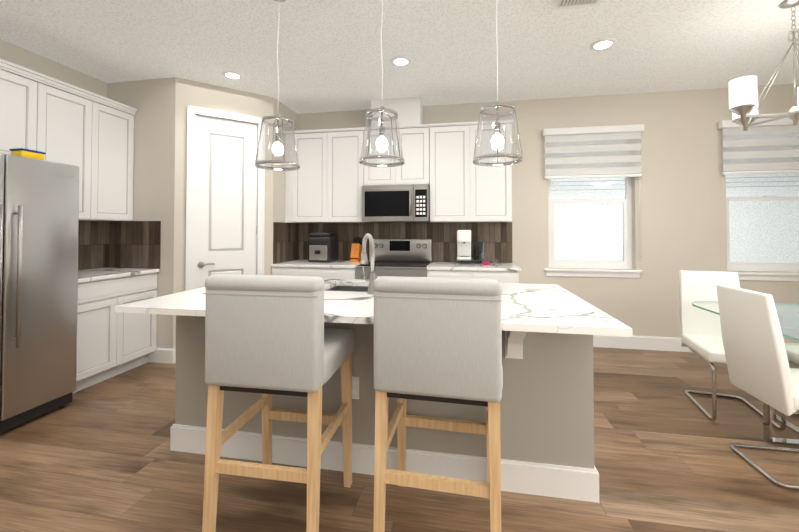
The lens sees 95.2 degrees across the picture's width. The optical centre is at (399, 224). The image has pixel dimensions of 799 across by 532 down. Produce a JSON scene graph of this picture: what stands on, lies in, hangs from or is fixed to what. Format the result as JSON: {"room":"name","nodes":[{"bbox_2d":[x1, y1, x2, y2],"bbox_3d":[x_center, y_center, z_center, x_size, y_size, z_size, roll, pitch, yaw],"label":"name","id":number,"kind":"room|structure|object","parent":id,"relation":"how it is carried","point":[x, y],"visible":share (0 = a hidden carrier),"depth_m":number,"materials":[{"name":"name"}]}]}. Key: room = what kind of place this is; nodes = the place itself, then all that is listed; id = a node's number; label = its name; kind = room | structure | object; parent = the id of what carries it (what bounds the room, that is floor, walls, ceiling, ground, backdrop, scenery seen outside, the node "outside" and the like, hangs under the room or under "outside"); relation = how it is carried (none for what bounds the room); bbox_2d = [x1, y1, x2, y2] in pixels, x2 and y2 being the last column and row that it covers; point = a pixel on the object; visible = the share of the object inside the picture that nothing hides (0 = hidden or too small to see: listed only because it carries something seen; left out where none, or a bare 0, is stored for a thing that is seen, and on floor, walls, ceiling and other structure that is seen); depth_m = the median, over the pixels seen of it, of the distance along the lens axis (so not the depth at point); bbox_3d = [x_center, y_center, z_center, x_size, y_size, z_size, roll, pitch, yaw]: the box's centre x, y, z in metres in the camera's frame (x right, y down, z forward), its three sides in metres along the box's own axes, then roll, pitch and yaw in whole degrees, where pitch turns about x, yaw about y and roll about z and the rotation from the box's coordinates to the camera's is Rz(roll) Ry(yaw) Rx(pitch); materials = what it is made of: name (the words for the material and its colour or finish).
{"room":"dining room and kitchen","nodes":[
{"label":"dining room and kitchen","id":0,"kind":"room"},
{"bbox_2d":[0,39,186,342],"bbox_3d":[-3.483,-0.083,1.437,0.160,2.800,7.140,0,-1,10],"label":"wall","id":1,"kind":"structure","parent":0,"point":[160,131],"depth_m":3.60,"materials":[{"name":"beige paint"}]},
{"bbox_2d":[0,59,27,154],"bbox_3d":[-3.021,-0.808,2.628,0.330,0.690,0.478,0,-1,10],"label":"upper cabinet","id":2,"kind":"object","parent":1,"relation":"attached to","point":[13,80],"depth_m":2.69,"materials":[{"name":"white wood"}]},
{"bbox_2d":[28,71,99,220],"bbox_3d":[-2.941,-0.593,3.067,0.330,1.105,0.541,0,-1,10],"label":"upper cabinet","id":3,"kind":"object","parent":1,"relation":"attached to","point":[90,134],"depth_m":3.08,"materials":[{"name":"white wood"}]},
{"bbox_2d":[78,221,105,269],"bbox_3d":[-3.063,0.199,3.289,0.008,0.470,0.844,0,-1,10],"label":"backsplash","id":4,"kind":"structure","parent":1,"relation":"attached to","point":[92,234],"depth_m":3.56,"materials":[{"name":"tile"}]},
{"bbox_2d":[100,99,135,220],"bbox_3d":[-2.872,-0.587,3.452,0.330,1.105,0.480,0,-1,10],"label":"upper cabinet","id":5,"kind":"object","parent":1,"relation":"attached to","point":[116,120],"depth_m":3.49,"materials":[{"name":"white wood"}]},
{"bbox_2d":[106,221,160,268],"bbox_3d":[-2.659,0.205,3.641,0.619,0.470,0.008,0,-1,10],"label":"backsplash","id":6,"kind":"structure","parent":1,"relation":"attached to","point":[119,244],"depth_m":3.64,"materials":[{"name":"tile"}]},
{"bbox_2d":[0,347,798,531],"bbox_3d":[0.237,1.336,0.745,8.000,0.060,7.780,0,-1,10],"label":"floor","id":7,"kind":"structure","parent":0,"point":[100,457],"depth_m":1.90,"materials":[{"name":"brown wood"}]},
{"bbox_2d":[0,153,79,432],"bbox_3d":[-2.817,0.446,2.335,0.820,1.773,0.900,0,-1,10],"label":"fridge","id":8,"kind":"object","parent":7,"relation":"on","point":[39,217],"visible":1,"depth_m":2.45,"materials":[{"name":"silver metal"}]},
{"bbox_2d":[9,148,45,159],"bbox_3d":[-2.577,-0.474,2.529,0.110,0.072,0.145,0,-1,10],"label":"tub","id":9,"kind":"object","parent":8,"relation":"on","point":[28,153],"visible":0.71,"depth_m":2.49,"materials":[{"name":"yellow plastic"}]},
{"bbox_2d":[72,272,156,393],"bbox_3d":[-2.760,0.906,3.224,0.623,0.883,0.841,0,-1,10],"label":"base cabinet","id":10,"kind":"object","parent":7,"relation":"on","point":[111,342],"visible":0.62,"depth_m":3.13,"materials":[{"name":"white wood"}]},
{"bbox_2d":[78,268,159,282],"bbox_3d":[-2.747,0.449,3.229,0.647,0.030,0.841,0,-1,10],"label":"countertop","id":11,"kind":"structure","parent":10,"relation":"on","point":[87,275],"depth_m":3.27,"materials":[{"name":"stone"}]},
{"bbox_2d":[202,274,354,531],"bbox_3d":[-0.514,0.767,1.676,0.504,1.108,0.516,0,-1,9],"label":"bar stool","id":12,"kind":"object","parent":7,"relation":"on","point":[267,336],"visible":1,"depth_m":1.45,"materials":[{"name":"grey fabric"}]},
{"bbox_2d":[272,267,355,278],"bbox_3d":[-0.896,0.924,4.285,0.976,0.884,0.623,0,-1,10],"label":"base cabinet","id":13,"kind":"object","parent":7,"relation":"on","point":[350,273],"depth_m":3.98,"materials":[{"name":"white wood"}]},
{"bbox_2d":[355,239,431,279],"bbox_3d":[-0.046,0.770,4.093,0.764,1.185,0.685,0,-1,10],"label":"range","id":14,"kind":"object","parent":7,"relation":"on","point":[405,257],"visible":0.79,"depth_m":4.32,"materials":[{"name":"silver metal"}]},
{"bbox_2d":[170,315,618,502],"bbox_3d":[-0.146,0.889,2.240,2.332,0.883,1.033,0,-1,10],"label":"kitchen island","id":15,"kind":"object","parent":7,"relation":"on","point":[547,400],"depth_m":1.86,"materials":[{"name":"grey paint"}]},
{"bbox_2d":[115,279,632,336],"bbox_3d":[-0.157,0.431,2.184,2.350,0.030,1.169,0,-1,10],"label":"island countertop","id":16,"kind":"structure","parent":15,"relation":"on","point":[544,309],"depth_m":1.79,"materials":[{"name":"white stone"}]},
{"bbox_2d":[326,286,367,291],"bbox_3d":[-0.123,0.566,2.429,0.784,0.230,0.424,0,-1,10],"label":"sink","id":17,"kind":"object","parent":16,"relation":"in","point":[353,288],"visible":0.02,"depth_m":2.67,"materials":[{"name":"silver metal"}]},
{"bbox_2d":[360,233,375,293],"bbox_3d":[-0.191,0.237,2.251,0.146,0.358,0.188,0,-1,10],"label":"faucet","id":18,"kind":"object","parent":16,"relation":"on","point":[364,261],"visible":0.94,"depth_m":2.18,"materials":[{"name":"silver metal"}]},
{"bbox_2d":[372,276,502,531],"bbox_3d":[0.183,0.766,1.605,0.504,1.108,0.516,0,-1,12],"label":"bar stool","id":19,"kind":"object","parent":7,"relation":"on","point":[437,339],"visible":1,"depth_m":1.37,"materials":[{"name":"grey fabric"}]},
{"bbox_2d":[427,270,479,278],"bbox_3d":[0.592,0.919,4.017,0.515,0.884,0.623,0,-1,10],"label":"base cabinet","id":20,"kind":"object","parent":7,"relation":"on","point":[430,273],"depth_m":3.72,"materials":[{"name":"white"}]},
{"bbox_2d":[480,271,518,282],"bbox_3d":[0.981,0.918,3.948,0.514,0.884,0.623,0,-1,10],"label":"base cabinet","id":21,"kind":"object","parent":7,"relation":"on","point":[502,276],"depth_m":3.63,"materials":[{"name":"white wood"}]},
{"bbox_2d":[271,260,520,271],"bbox_3d":[-0.061,0.464,4.140,2.677,0.030,0.628,0,-1,10],"label":"countertop","id":22,"kind":"structure","parent":21,"relation":"on","point":[470,266],"depth_m":3.96,"materials":[{"name":"stone"}]},
{"bbox_2d":[307,232,337,262],"bbox_3d":[-0.928,0.277,4.374,0.290,0.350,0.325,0,-1,10],"label":"air fryer","id":23,"kind":"object","parent":22,"relation":"on","point":[322,247],"visible":1,"depth_m":4.26,"materials":[{"name":"black plastic"}]},
{"bbox_2d":[350,236,361,261],"bbox_3d":[-0.522,0.301,4.427,0.100,0.304,0.183,0,-1,10],"label":"knife block","id":24,"kind":"object","parent":22,"relation":"on","point":[356,251],"visible":0.94,"depth_m":4.38,"materials":[{"name":"brown wood"}]},
{"bbox_2d":[456,258,498,265],"bbox_3d":[0.862,0.416,4.073,0.460,0.062,0.280,0,-1,10],"label":"serving tray","id":25,"kind":"object","parent":22,"relation":"on","point":[495,260],"visible":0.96,"depth_m":3.99,"materials":[{"name":"metal"}]},
{"bbox_2d":[457,230,470,259],"bbox_3d":[0.728,0.234,4.105,0.155,0.335,0.210,0,-1,10],"label":"coffee maker","id":26,"kind":"object","parent":25,"relation":"on","point":[464,244],"visible":0.96,"depth_m":4.05,"materials":[{"name":"white plastic"}]},
{"bbox_2d":[473,236,478,259],"bbox_3d":[0.865,0.270,4.116,0.064,0.262,0.064,0,-1,10],"label":"soap bottle","id":27,"kind":"object","parent":25,"relation":"on","point":[475,251],"visible":0.83,"depth_m":4.09,"materials":[{"name":"black glass"}]},
{"bbox_2d":[679,270,785,429],"bbox_3d":[2.369,0.854,2.645,0.420,0.967,0.560,0,-1,19],"label":"dining chair","id":28,"kind":"object","parent":7,"relation":"on","point":[701,333],"visible":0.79,"depth_m":2.84,"materials":[{"name":"white leather"}]},
{"bbox_2d":[692,301,798,445],"bbox_3d":[2.524,0.954,2.145,0.930,0.750,1.230,0,-1,10],"label":"dining table","id":29,"kind":"object","parent":7,"relation":"on","point":[783,310],"visible":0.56,"depth_m":2.24,"materials":[{"name":"clear glass"}]},
{"bbox_2d":[716,284,798,490],"bbox_3d":[2.161,0.843,1.973,0.560,0.967,0.420,0,-1,10],"label":"dining chair","id":30,"kind":"object","parent":7,"relation":"on","point":[758,367],"visible":1,"depth_m":1.96,"materials":[{"name":"white leather"}]},
{"bbox_2d":[785,345,798,414],"bbox_3d":[2.896,0.849,2.354,0.560,0.967,0.420,0,-1,10],"label":"dining chair","id":31,"kind":"object","parent":7,"relation":"on","point":[792,351],"visible":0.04,"depth_m":2.46,"materials":[{"name":"white leather"}]},
{"bbox_2d":[0,0,798,113],"bbox_3d":[0.237,-1.534,0.794,8.000,0.080,7.780,0,-1,10],"label":"ceiling","id":32,"kind":"structure","parent":0,"point":[329,56],"depth_m":2.98,"materials":[{"name":"paint"}]},
{"bbox_2d":[222,71,242,78],"bbox_3d":[-1.617,-1.441,3.533,0.188,0.012,0.188,0,-1,10],"label":"recessed light","id":33,"kind":"object","parent":32,"relation":"in","point":[232,75],"visible":0.98,"depth_m":3.52,"materials":[{"name":"white plastic"}]},
{"bbox_2d":[254,0,299,170],"bbox_3d":[-0.771,-0.913,2.316,0.274,1.110,0.274,0,-1,10],"label":"pendant light","id":34,"kind":"object","parent":32,"relation":"hanging from","point":[278,148],"visible":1,"depth_m":2.30,"materials":[{"name":"clear glass"}]},
{"bbox_2d":[359,0,404,166],"bbox_3d":[-0.105,-0.918,2.196,0.274,1.105,0.274,0,-1,-10],"label":"pendant light","id":35,"kind":"object","parent":32,"relation":"hanging from","point":[381,142],"visible":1,"depth_m":2.17,"materials":[{"name":"clear glass"}]},
{"bbox_2d":[390,56,410,65],"bbox_3d":[0.012,-1.446,3.241,0.188,0.012,0.188,0,-1,10],"label":"recessed light","id":36,"kind":"object","parent":32,"relation":"in","point":[400,60],"visible":1,"depth_m":3.23,"materials":[{"name":"white"}]},
{"bbox_2d":[473,8,522,165],"bbox_3d":[0.551,-0.910,2.058,0.274,1.125,0.274,1,-1,-30],"label":"pendant light","id":37,"kind":"object","parent":32,"relation":"hanging from","point":[497,140],"visible":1,"depth_m":2.04,"materials":[{"name":"clear glass"}]},
{"bbox_2d":[551,0,601,9],"bbox_3d":[1.157,-1.461,2.309,0.304,0.013,0.304,0,-1,10],"label":"ceiling vent","id":38,"kind":"object","parent":32,"relation":"in","point":[562,4],"visible":1,"depth_m":2.42,"materials":[{"name":"white metal"}]},
{"bbox_2d":[590,38,615,49],"bbox_3d":[1.644,-1.451,2.948,0.188,0.012,0.188,0,-1,10],"label":"recessed light","id":39,"kind":"object","parent":32,"relation":"in","point":[603,44],"visible":1,"depth_m":2.94,"materials":[{"name":"white"}]},
{"bbox_2d":[729,0,798,130],"bbox_3d":[2.567,-1.054,2.398,0.690,0.824,0.715,0,-1,10],"label":"chandelier","id":40,"kind":"object","parent":32,"relation":"hanging from","point":[743,100],"visible":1,"depth_m":2.40,"materials":[{"name":"silver metal"}]},
{"bbox_2d":[249,84,798,342],"bbox_3d":[0.886,-0.033,4.381,7.720,2.800,0.160,0,-1,10],"label":"wall","id":41,"kind":"structure","parent":0,"point":[683,207],"depth_m":3.98,"materials":[{"name":"beige paint"}]},
{"bbox_2d":[169,105,264,363],"bbox_3d":[-1.808,0.088,3.828,0.670,2.538,0.686,0,-1,10],"label":"door frame","id":42,"kind":"structure","parent":41,"relation":"attached to","point":[192,111],"depth_m":3.66,"materials":[{"name":"white wood"}]},
{"bbox_2d":[273,222,297,263],"bbox_3d":[-1.371,0.218,4.395,0.009,0.470,0.580,0,-1,10],"label":"backsplash","id":43,"kind":"structure","parent":41,"relation":"attached to","point":[285,235],"depth_m":4.38,"materials":[{"name":"tile"}]},
{"bbox_2d":[284,129,331,222],"bbox_3d":[-1.056,-0.563,4.488,0.598,1.093,0.330,0,-1,10],"label":"upper cabinet","id":44,"kind":"object","parent":41,"relation":"attached to","point":[328,179],"depth_m":4.33,"materials":[{"name":"white wood"}]},
{"bbox_2d":[332,127,368,222],"bbox_3d":[-0.604,-0.565,4.407,0.560,1.093,0.330,0,-1,10],"label":"upper cabinet","id":45,"kind":"object","parent":41,"relation":"attached to","point":[349,176],"depth_m":4.25,"materials":[{"name":"white wood"}]},
{"bbox_2d":[368,125,403,184],"bbox_3d":[-0.171,-0.775,4.332,0.440,0.675,0.330,0,-1,10],"label":"upper cabinet","id":46,"kind":"object","parent":41,"relation":"attached to","point":[376,175],"depth_m":4.17,"materials":[{"name":"white wood"}]},
{"bbox_2d":[371,97,422,124],"bbox_3d":[-0.022,-1.273,4.324,0.580,0.319,0.310,0,-1,10],"label":"cover","id":47,"kind":"object","parent":41,"relation":"attached to","point":[410,110],"depth_m":4.16,"materials":[{"name":"white"}]},
{"bbox_2d":[298,222,511,262],"bbox_3d":[-0.010,0.219,4.451,2.669,0.470,0.008,0,-1,10],"label":"backsplash","id":48,"kind":"structure","parent":41,"relation":"attached to","point":[496,237],"depth_m":4.37,"materials":[{"name":"tile"}]},
{"bbox_2d":[404,121,431,184],"bbox_3d":[0.145,-0.776,4.276,0.439,0.675,0.330,0,-1,10],"label":"upper cabinet","id":49,"kind":"object","parent":41,"relation":"attached to","point":[417,138],"depth_m":4.11,"materials":[{"name":"white wood"}]},
{"bbox_2d":[362,184,429,222],"bbox_3d":[-0.025,-0.229,4.225,0.755,0.414,0.452,0,-1,10],"label":"microwave","id":50,"kind":"object","parent":49,"relation":"attached to","point":[395,203],"visible":1,"depth_m":4.05,"materials":[{"name":"silver metal"}]},
{"bbox_2d":[430,121,475,222],"bbox_3d":[0.581,-0.568,4.194,0.565,1.093,0.330,0,-1,10],"label":"upper cabinet","id":51,"kind":"object","parent":41,"relation":"attached to","point":[453,187],"depth_m":4.03,"materials":[{"name":"white wood"}]},
{"bbox_2d":[476,120,511,221],"bbox_3d":[0.989,-0.570,4.121,0.502,1.093,0.330,0,-1,10],"label":"upper cabinet","id":52,"kind":"object","parent":41,"relation":"attached to","point":[493,183],"depth_m":3.95,"materials":[{"name":"white wood"}]},
{"bbox_2d":[548,139,631,268],"bbox_3d":[2.161,-0.257,4.189,0.901,1.526,0.064,0,-1,10],"label":"window","id":53,"kind":"structure","parent":41,"relation":"in","point":[626,248],"depth_m":4.15,"materials":[{"name":"white plastic"}]},
{"bbox_2d":[542,124,643,260],"bbox_3d":[2.133,-0.334,4.037,1.030,1.480,0.083,0,-1,10],"label":"window blind","id":54,"kind":"object","parent":53,"relation":"attached to","point":[592,134],"visible":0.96,"depth_m":4.03,"materials":[{"name":"white fabric"}]},
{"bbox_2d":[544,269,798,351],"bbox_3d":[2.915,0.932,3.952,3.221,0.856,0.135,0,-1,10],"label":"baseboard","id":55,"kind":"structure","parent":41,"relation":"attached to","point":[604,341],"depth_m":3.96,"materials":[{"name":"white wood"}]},
{"bbox_2d":[725,133,798,271],"bbox_3d":[3.899,-0.263,3.877,0.883,1.526,0.064,0,-1,10],"label":"window","id":56,"kind":"structure","parent":41,"relation":"in","point":[762,266],"depth_m":3.87,"materials":[{"name":"white plastic"}]},
{"bbox_2d":[718,117,798,174],"bbox_3d":[3.872,-0.339,3.725,1.030,1.480,0.083,0,-1,10],"label":"window blind","id":57,"kind":"object","parent":56,"relation":"attached to","point":[782,125],"visible":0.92,"depth_m":3.75,"materials":[{"name":"white fabric"}]},
{"bbox_3d":[-1.893,-0.035,3.952,0.580,2.790,0.580,0,-1,10],"label":"wall","id":58,"kind":"structure","parent":0,"visible":0},
{"bbox_2d":[194,115,257,288],"bbox_3d":[-1.827,0.120,3.864,0.470,2.453,0.453,0,-1,10],"label":"pantry door","id":59,"kind":"structure","parent":58,"relation":"in","point":[225,218],"depth_m":3.85,"materials":[{"name":"white wood"}]},
{"label":"outside","id":60,"kind":"structure","parent":0,"visible":0},
{"bbox_2d":[550,132,798,262],"bbox_3d":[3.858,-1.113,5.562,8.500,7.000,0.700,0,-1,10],"label":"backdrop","id":61,"kind":"structure","parent":60,"point":[599,226],"depth_m":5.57,"materials":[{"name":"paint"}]}
]}

